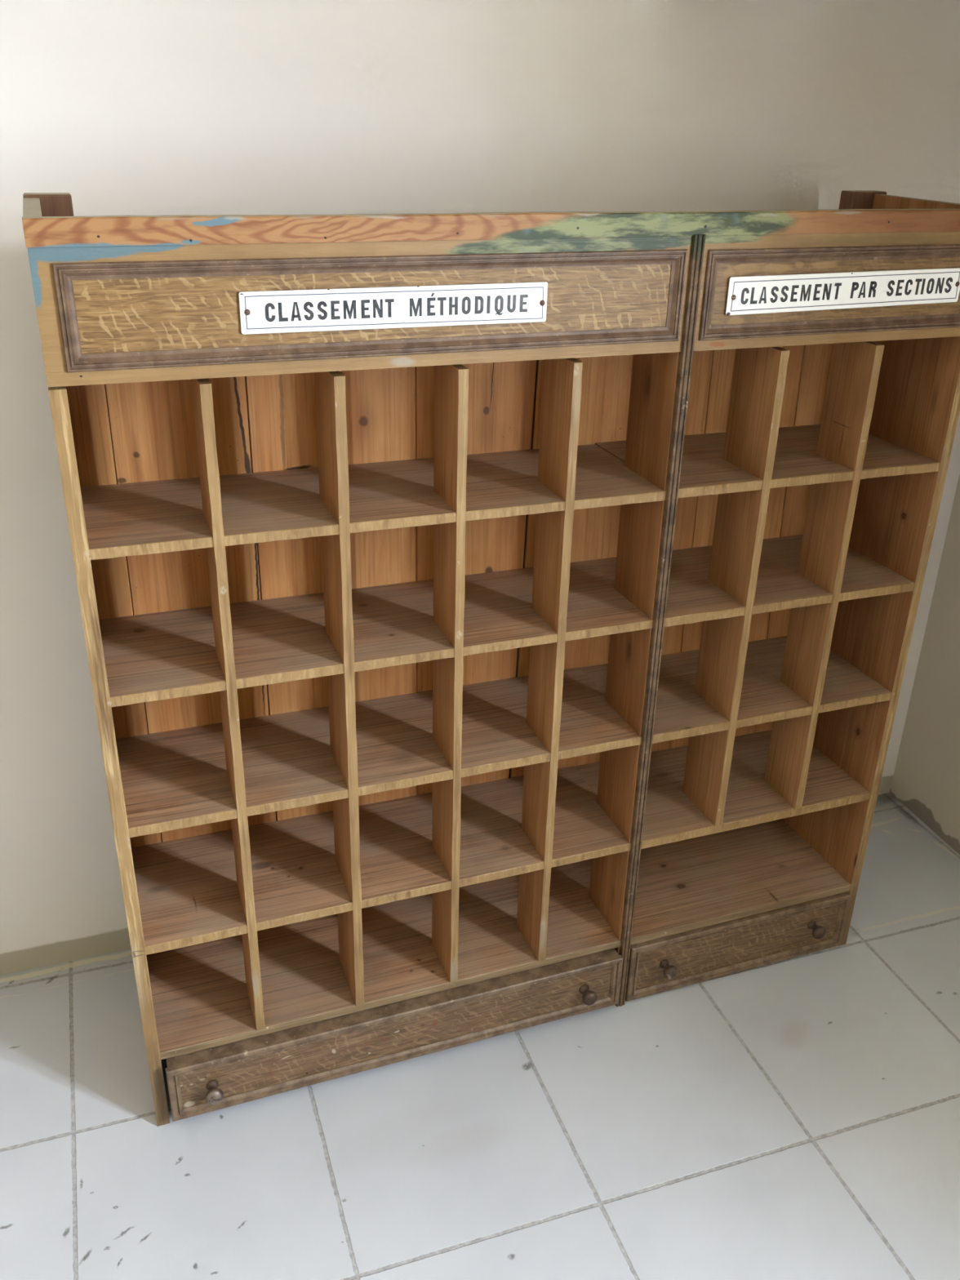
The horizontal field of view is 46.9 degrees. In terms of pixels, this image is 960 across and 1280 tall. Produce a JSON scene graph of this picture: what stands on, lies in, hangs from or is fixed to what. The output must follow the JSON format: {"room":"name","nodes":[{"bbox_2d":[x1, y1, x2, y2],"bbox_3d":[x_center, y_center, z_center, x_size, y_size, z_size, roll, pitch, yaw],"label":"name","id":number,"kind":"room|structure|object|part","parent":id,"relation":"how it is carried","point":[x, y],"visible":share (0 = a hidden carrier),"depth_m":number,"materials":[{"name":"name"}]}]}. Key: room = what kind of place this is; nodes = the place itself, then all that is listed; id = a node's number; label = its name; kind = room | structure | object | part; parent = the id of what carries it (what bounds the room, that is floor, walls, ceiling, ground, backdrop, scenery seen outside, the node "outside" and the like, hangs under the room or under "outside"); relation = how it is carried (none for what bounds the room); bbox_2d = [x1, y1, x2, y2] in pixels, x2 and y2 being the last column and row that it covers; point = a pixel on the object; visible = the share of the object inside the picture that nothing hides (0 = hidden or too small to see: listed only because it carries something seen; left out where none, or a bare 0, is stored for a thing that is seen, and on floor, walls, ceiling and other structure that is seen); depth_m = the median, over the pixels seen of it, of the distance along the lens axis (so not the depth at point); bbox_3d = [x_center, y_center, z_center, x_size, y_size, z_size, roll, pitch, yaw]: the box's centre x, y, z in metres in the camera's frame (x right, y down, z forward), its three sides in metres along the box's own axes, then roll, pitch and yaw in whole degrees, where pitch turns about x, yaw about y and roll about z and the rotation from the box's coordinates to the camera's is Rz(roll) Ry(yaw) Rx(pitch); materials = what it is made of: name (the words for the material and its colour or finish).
{"room":"mail sorting room","nodes":[
{"label":"mail sorting room","id":0,"kind":"room"},
{"bbox_2d":[0,792,959,1279],"bbox_3d":[0.009,1.648,0.356,5.250,0.075,5.025,-8,27,-19],"label":"floor","id":1,"kind":"structure","parent":0,"point":[797,1117],"depth_m":1.89,"materials":[{"name":"white tile"}]},
{"bbox_2d":[22,190,959,1126],"bbox_3d":[0.087,0.025,1.929,1.436,1.472,0.376,-8,27,-19],"label":"cabinet","id":2,"kind":"object","parent":1,"relation":"on","point":[495,624],"visible":1,"depth_m":1.84,"materials":[{"name":"brown wood"}]},
{"bbox_3d":[-0.615,0.045,1.852,0.062,1.472,0.036,-8,27,-19],"label":"corner post","id":3,"kind":"part","parent":2,"relation":"part of","materials":[{"name":"paint"}]},
{"bbox_3d":[-0.579,0.117,1.711,0.021,1.468,0.286,-8,27,-19],"label":"panel","id":4,"kind":"part","parent":2,"relation":"part of","materials":[{"name":"brown wood"}]},
{"bbox_3d":[-0.450,0.765,1.873,0.030,0.030,0.035,-8,27,-19],"label":"knob","id":5,"kind":"part","parent":2,"relation":"part of","materials":[{"name":"brown wood"}]},
{"bbox_3d":[-0.117,-0.442,1.463,0.877,0.161,0.018,-8,27,-19],"label":"header frame","id":6,"kind":"part","parent":2,"relation":"part of","materials":[{"name":"brown wood"}]},
{"bbox_3d":[-0.106,-0.440,1.458,0.845,0.126,0.009,-8,27,-19],"label":"header moulding","id":7,"kind":"part","parent":2,"relation":"part of","materials":[{"name":"brown wood"}]},
{"bbox_3d":[-0.109,-0.444,1.466,0.830,0.112,0.012,-8,27,-19],"label":"header panel","id":8,"kind":"part","parent":2,"relation":"part of","materials":[{"name":"brown wood"}]},
{"bbox_2d":[80,444,666,559],"bbox_3d":[-0.155,-0.226,1.708,0.863,0.015,0.272,-8,27,-19],"label":"shelf","id":9,"kind":"object","parent":2,"relation":"attached to","point":[149,513],"depth_m":1.67,"materials":[{"name":"brown wood"}]},
{"bbox_2d":[98,560,653,706],"bbox_3d":[-0.160,-0.026,1.805,0.863,0.016,0.272,-8,27,-19],"label":"shelf","id":10,"kind":"object","parent":2,"relation":"attached to","point":[159,651],"depth_m":1.77,"materials":[{"name":"brown wood"}]},
{"bbox_2d":[115,667,641,837],"bbox_3d":[-0.165,0.174,1.902,0.863,0.016,0.272,-8,27,-19],"label":"shelf","id":11,"kind":"object","parent":2,"relation":"attached to","point":[175,775],"depth_m":1.87,"materials":[{"name":"brown wood"}]},
{"bbox_2d":[131,766,631,955],"bbox_3d":[-0.170,0.378,2.001,0.863,0.016,0.272,-8,27,-19],"label":"shelf","id":12,"kind":"object","parent":2,"relation":"attached to","point":[188,890],"depth_m":1.97,"materials":[{"name":"brown wood"}]},
{"bbox_2d":[146,863,621,1059],"bbox_3d":[-0.175,0.582,2.100,0.863,0.015,0.272,-8,27,-19],"label":"shelf","id":13,"kind":"object","parent":2,"relation":"attached to","point":[202,1007],"depth_m":2.05,"materials":[{"name":"brown wood"}]},
{"bbox_3d":[-0.174,0.654,2.112,0.838,0.114,0.263,-8,27,-19],"label":"drawer","id":14,"kind":"part","parent":2,"relation":"part of","materials":[{"name":"paint"}]},
{"bbox_3d":[-0.105,-0.439,1.460,0.420,0.053,0.004,-8,27,-19],"label":"sign plate","id":15,"kind":"part","parent":2,"relation":"part of","materials":[{"name":"white metal"}]},
{"bbox_3d":[-0.127,0.711,1.998,0.844,0.116,0.011,-8,27,-19],"label":"moulding","id":16,"kind":"part","parent":2,"relation":"part of","materials":[{"name":"paint"}]},
{"bbox_3d":[-0.128,0.710,2.000,0.811,0.083,0.003,-8,27,-19],"label":"panel","id":17,"kind":"part","parent":2,"relation":"part of","materials":[{"name":"brown wood"}]},
{"bbox_3d":[0.142,-0.566,1.508,1.426,0.032,0.020,-8,27,-19],"label":"rail","id":18,"kind":"part","parent":2,"relation":"part of","materials":[{"name":"brown wood"}]},
{"bbox_3d":[0.204,0.672,2.096,0.030,0.030,0.035,-8,27,-19],"label":"knob","id":19,"kind":"part","parent":2,"relation":"part of","materials":[{"name":"brown wood"}]},
{"bbox_3d":[0.369,0.645,2.169,0.030,0.030,0.035,-8,27,-19],"label":"knob","id":20,"kind":"part","parent":2,"relation":"part of","materials":[{"name":"brown wood"}]},
{"bbox_2d":[571,818,850,945],"bbox_3d":[0.475,0.491,2.323,0.522,0.018,0.272,-8,27,-19],"label":"shelf","id":21,"kind":"object","parent":2,"relation":"attached to","point":[687,890],"depth_m":2.29,"materials":[{"name":"brown wood"}]},
{"bbox_2d":[573,729,870,848],"bbox_3d":[0.480,0.288,2.224,0.522,0.018,0.272,-8,27,-19],"label":"shelf","id":22,"kind":"object","parent":2,"relation":"attached to","point":[673,814],"depth_m":2.18,"materials":[{"name":"brown wood"}]},
{"bbox_2d":[580,635,891,743],"bbox_3d":[0.485,0.084,2.125,0.522,0.017,0.272,-8,27,-19],"label":"shelf","id":23,"kind":"object","parent":2,"relation":"attached to","point":[683,709],"depth_m":2.08,"materials":[{"name":"brown wood"}]},
{"bbox_3d":[0.527,0.619,2.241,0.506,0.134,0.011,-8,27,-19],"label":"moulding","id":24,"kind":"part","parent":2,"relation":"part of","materials":[{"name":"paint"}]},
{"bbox_3d":[0.526,0.618,2.243,0.473,0.101,0.003,-8,27,-19],"label":"panel","id":25,"kind":"part","parent":2,"relation":"part of","materials":[{"name":"brown wood"}]},
{"bbox_3d":[0.483,0.565,2.347,0.500,0.132,0.248,-8,27,-19],"label":"drawer","id":26,"kind":"part","parent":2,"relation":"part of","materials":[{"name":"paint"}]},
{"bbox_2d":[587,534,914,626],"bbox_3d":[0.490,-0.118,2.027,0.522,0.016,0.272,-8,27,-19],"label":"shelf","id":27,"kind":"object","parent":2,"relation":"attached to","point":[695,595],"depth_m":1.98,"materials":[{"name":"brown wood"}]},
{"bbox_2d":[595,424,939,497],"bbox_3d":[0.495,-0.319,1.929,0.522,0.016,0.272,-8,27,-19],"label":"shelf","id":28,"kind":"object","parent":2,"relation":"attached to","point":[706,468],"depth_m":1.87,"materials":[{"name":"brown wood"}]},
{"bbox_3d":[0.693,0.596,2.278,0.030,0.030,0.035,-8,27,-19],"label":"knob","id":29,"kind":"part","parent":2,"relation":"part of","materials":[{"name":"brown wood"}]},
{"bbox_3d":[0.560,-0.538,1.694,0.531,0.161,0.018,-8,27,-19],"label":"header frame","id":30,"kind":"part","parent":2,"relation":"part of","materials":[{"name":"brown wood"}]},
{"bbox_3d":[0.558,-0.532,1.686,0.499,0.127,0.009,-8,27,-19],"label":"header moulding","id":31,"kind":"part","parent":2,"relation":"part of","materials":[{"name":"brown wood"}]},
{"bbox_3d":[0.554,-0.536,1.694,0.484,0.112,0.012,-8,27,-19],"label":"header panel","id":32,"kind":"part","parent":2,"relation":"part of","materials":[{"name":"brown wood"}]},
{"bbox_3d":[0.561,-0.532,1.688,0.426,0.058,0.004,-8,27,-19],"label":"sign plate","id":33,"kind":"part","parent":2,"relation":"part of","materials":[{"name":"white metal"}]},
{"bbox_3d":[0.666,-0.136,2.290,0.074,1.472,0.036,-8,27,-19],"label":"corner post","id":34,"kind":"part","parent":2,"relation":"part of","materials":[{"name":"paint"}]},
{"bbox_3d":[0.739,-0.069,2.161,0.019,1.468,0.286,-8,27,-19],"label":"panel","id":35,"kind":"part","parent":2,"relation":"part of","materials":[{"name":"brown wood"}]},
{"bbox_2d":[0,0,959,975],"bbox_3d":[-0.999,-0.612,1.651,4.787,2.812,0.190,-8,27,-19],"label":"wall","id":36,"kind":"structure","parent":0,"point":[120,107],"depth_m":1.87,"materials":[{"name":"beige paint"}]},
{"bbox_2d":[889,474,959,854],"bbox_3d":[1.872,0.114,0.305,0.179,2.812,4.708,-7,27,-16],"label":"wall","id":37,"kind":"structure","parent":0,"point":[926,780],"depth_m":2.67,"materials":[{"name":"beige paint"}]}
]}

